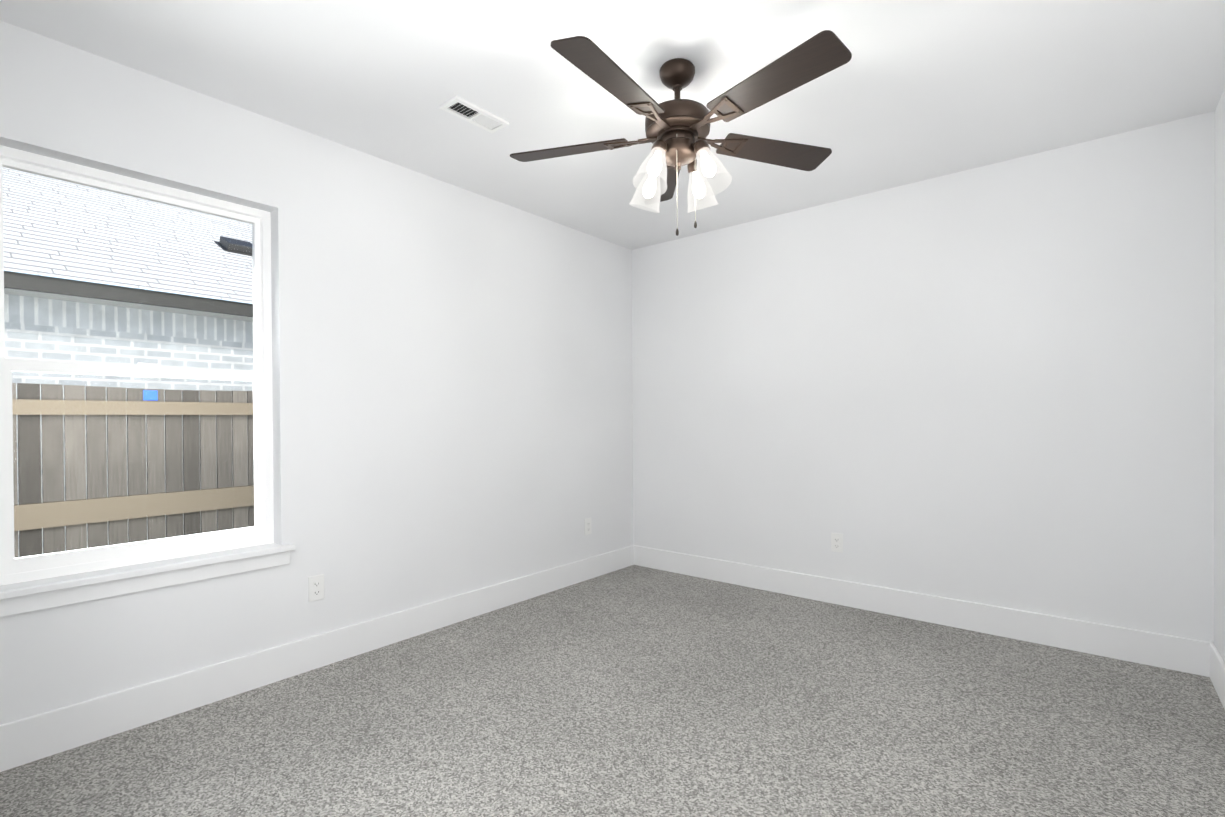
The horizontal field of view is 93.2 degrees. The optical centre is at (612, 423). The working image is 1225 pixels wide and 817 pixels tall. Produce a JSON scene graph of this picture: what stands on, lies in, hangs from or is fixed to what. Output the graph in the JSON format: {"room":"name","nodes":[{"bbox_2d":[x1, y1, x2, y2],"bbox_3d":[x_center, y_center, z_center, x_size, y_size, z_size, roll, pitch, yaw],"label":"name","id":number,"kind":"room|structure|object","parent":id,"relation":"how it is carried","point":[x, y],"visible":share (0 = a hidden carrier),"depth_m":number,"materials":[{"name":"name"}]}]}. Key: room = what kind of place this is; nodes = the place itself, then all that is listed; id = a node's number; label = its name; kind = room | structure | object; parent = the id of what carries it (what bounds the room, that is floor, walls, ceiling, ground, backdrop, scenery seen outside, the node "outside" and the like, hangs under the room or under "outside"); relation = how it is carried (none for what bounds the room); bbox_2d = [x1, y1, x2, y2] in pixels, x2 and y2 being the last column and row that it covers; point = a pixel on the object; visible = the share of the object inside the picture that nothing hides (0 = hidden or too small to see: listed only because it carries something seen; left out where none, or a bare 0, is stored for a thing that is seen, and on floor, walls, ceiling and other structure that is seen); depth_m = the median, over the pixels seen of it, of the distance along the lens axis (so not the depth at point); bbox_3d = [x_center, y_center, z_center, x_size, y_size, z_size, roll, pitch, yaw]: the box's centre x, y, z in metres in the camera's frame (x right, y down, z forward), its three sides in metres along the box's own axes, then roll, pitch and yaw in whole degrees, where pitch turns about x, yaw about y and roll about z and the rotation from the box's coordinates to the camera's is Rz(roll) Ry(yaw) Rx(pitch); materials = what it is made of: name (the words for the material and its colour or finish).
{"room":"empty bedroom","nodes":[
{"label":"empty bedroom","id":0,"kind":"room"},
{"bbox_2d":[0,20,632,724],"bbox_3d":[-1.038,-0.107,3.170,0.160,2.440,3.890,0,1,39],"label":"wall","id":1,"kind":"structure","parent":0,"point":[452,396],"depth_m":2.84,"materials":[{"name":"paint"}]},
{"bbox_2d":[0,145,273,584],"bbox_3d":[-1.827,-0.199,2.272,0.070,1.477,0.878,0,1,39],"label":"window","id":2,"kind":"structure","parent":1,"relation":"in","point":[13,569],"depth_m":2.25,"materials":[{"name":"white plastic"}]},
{"bbox_2d":[0,551,289,616],"bbox_3d":[-1.725,0.595,2.198,0.014,0.060,0.938,0,1,39],"label":"trim","id":3,"kind":"structure","parent":1,"relation":"attached to","point":[34,602],"depth_m":2.14,"materials":[{"name":"white wood"}]},
{"bbox_2d":[0,543,294,599],"bbox_3d":[-1.751,0.552,2.219,0.117,0.025,0.968,0,1,39],"label":"window sill","id":4,"kind":"structure","parent":1,"relation":"attached to","point":[15,590],"depth_m":2.14,"materials":[{"name":"white wood"}]},
{"bbox_2d":[308,574,323,601],"bbox_3d":[-1.356,0.754,2.653,0.007,0.115,0.070,0,1,39],"label":"electrical outlet","id":5,"kind":"object","parent":1,"relation":"attached to","point":[316,588],"visible":1,"depth_m":2.65,"materials":[{"name":"white plastic"}]},
{"bbox_2d":[0,545,633,771],"bbox_3d":[-0.964,1.038,3.124,0.014,0.150,3.570,0,1,39],"label":"baseboard","id":6,"kind":"structure","parent":1,"relation":"attached to","point":[26,740],"depth_m":2.45,"materials":[{"name":"white wood"}]},
{"bbox_2d":[585,518,590,534],"bbox_3d":[-0.172,0.729,4.094,0.007,0.115,0.070,0,1,39],"label":"electrical outlet","id":7,"kind":"object","parent":1,"relation":"attached to","point":[587,526],"visible":1,"depth_m":4.09,"materials":[{"name":"white plastic"}]},
{"bbox_2d":[0,565,1224,816],"bbox_3d":[-0.162,1.161,1.626,3.475,0.080,5.190,0,1,39],"label":"floor","id":8,"kind":"structure","parent":0,"point":[636,691],"depth_m":2.11,"materials":[{"name":"carpet"}]},
{"bbox_2d":[0,0,1224,249],"bbox_3d":[-0.177,-1.379,1.606,3.475,0.120,5.190,0,1,39],"label":"ceiling","id":9,"kind":"structure","parent":0,"point":[914,90],"depth_m":2.22,"materials":[{"name":"paint"}]},
{"bbox_2d":[440,96,508,132],"bbox_3d":[-0.588,-1.319,2.481,0.118,0.011,0.275,0,1,39],"label":"ceiling vent","id":10,"kind":"object","parent":9,"relation":"in","point":[465,110],"visible":1,"depth_m":2.47,"materials":[{"name":"white"}]},
{"bbox_2d":[510,30,851,235],"bbox_3d":[0.232,-1.003,2.129,1.289,0.645,1.263,0,1,39],"label":"ceiling fan","id":11,"kind":"object","parent":9,"relation":"hanging from","point":[677,129],"visible":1,"depth_m":2.06,"materials":[{"name":"brown metal"}]},
{"bbox_2d":[632,111,1214,642],"bbox_3d":[1.426,-0.124,3.560,3.155,2.440,0.160,0,1,39],"label":"wall","id":12,"kind":"structure","parent":0,"point":[990,385],"depth_m":3.09,"materials":[{"name":"paint"}]},
{"bbox_2d":[831,533,842,552],"bbox_3d":[1.362,0.725,3.515,0.070,0.115,0.007,0,1,39],"label":"electrical outlet","id":13,"kind":"object","parent":12,"relation":"attached to","point":[836,542],"visible":1,"depth_m":3.51,"materials":[{"name":"white plastic"}]},
{"bbox_2d":[634,545,1212,676],"bbox_3d":[1.378,1.022,3.502,3.155,0.150,0.014,0,1,39],"label":"baseboard","id":14,"kind":"structure","parent":12,"relation":"attached to","point":[1182,654],"depth_m":3.09,"materials":[{"name":"white wood"}]},
{"bbox_2d":[1214,88,1224,662],"bbox_3d":[1.111,-0.098,0.564,0.160,2.440,5.190,0,1,39],"label":"wall","id":15,"kind":"structure","parent":0,"point":[1219,481],"depth_m":2.40,"materials":[{"name":"paint"}]},
{"bbox_2d":[1210,642,1224,708],"bbox_3d":[1.463,1.040,1.131,0.014,0.150,3.570,0,1,39],"label":"baseboard","id":16,"kind":"structure","parent":15,"relation":"attached to","point":[1217,670],"depth_m":2.35,"materials":[{"name":"white wood"}]},
{"label":"outside","id":17,"kind":"structure","parent":0,"visible":0},
{"bbox_3d":[-2.762,1.560,4.885,23.000,0.100,22.000,0,1,39],"label":"ground","id":18,"kind":"structure","parent":17,"visible":0},
{"bbox_2d":[2,167,253,556],"bbox_3d":[-5.886,-1.498,8.059,6.600,6.000,17.000,0,1,39],"label":"house","id":19,"kind":"structure","parent":18,"relation":"on","point":[134,332],"depth_m":5.50,"materials":[{"name":"brick"}]},
{"bbox_2d":[12,383,253,557],"bbox_3d":[-2.675,0.637,4.116,0.143,1.756,9.212,0,1,39],"label":"fence","id":20,"kind":"object","parent":18,"relation":"on","point":[70,518],"depth_m":3.68,"materials":[{"name":"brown wood"}]}
]}

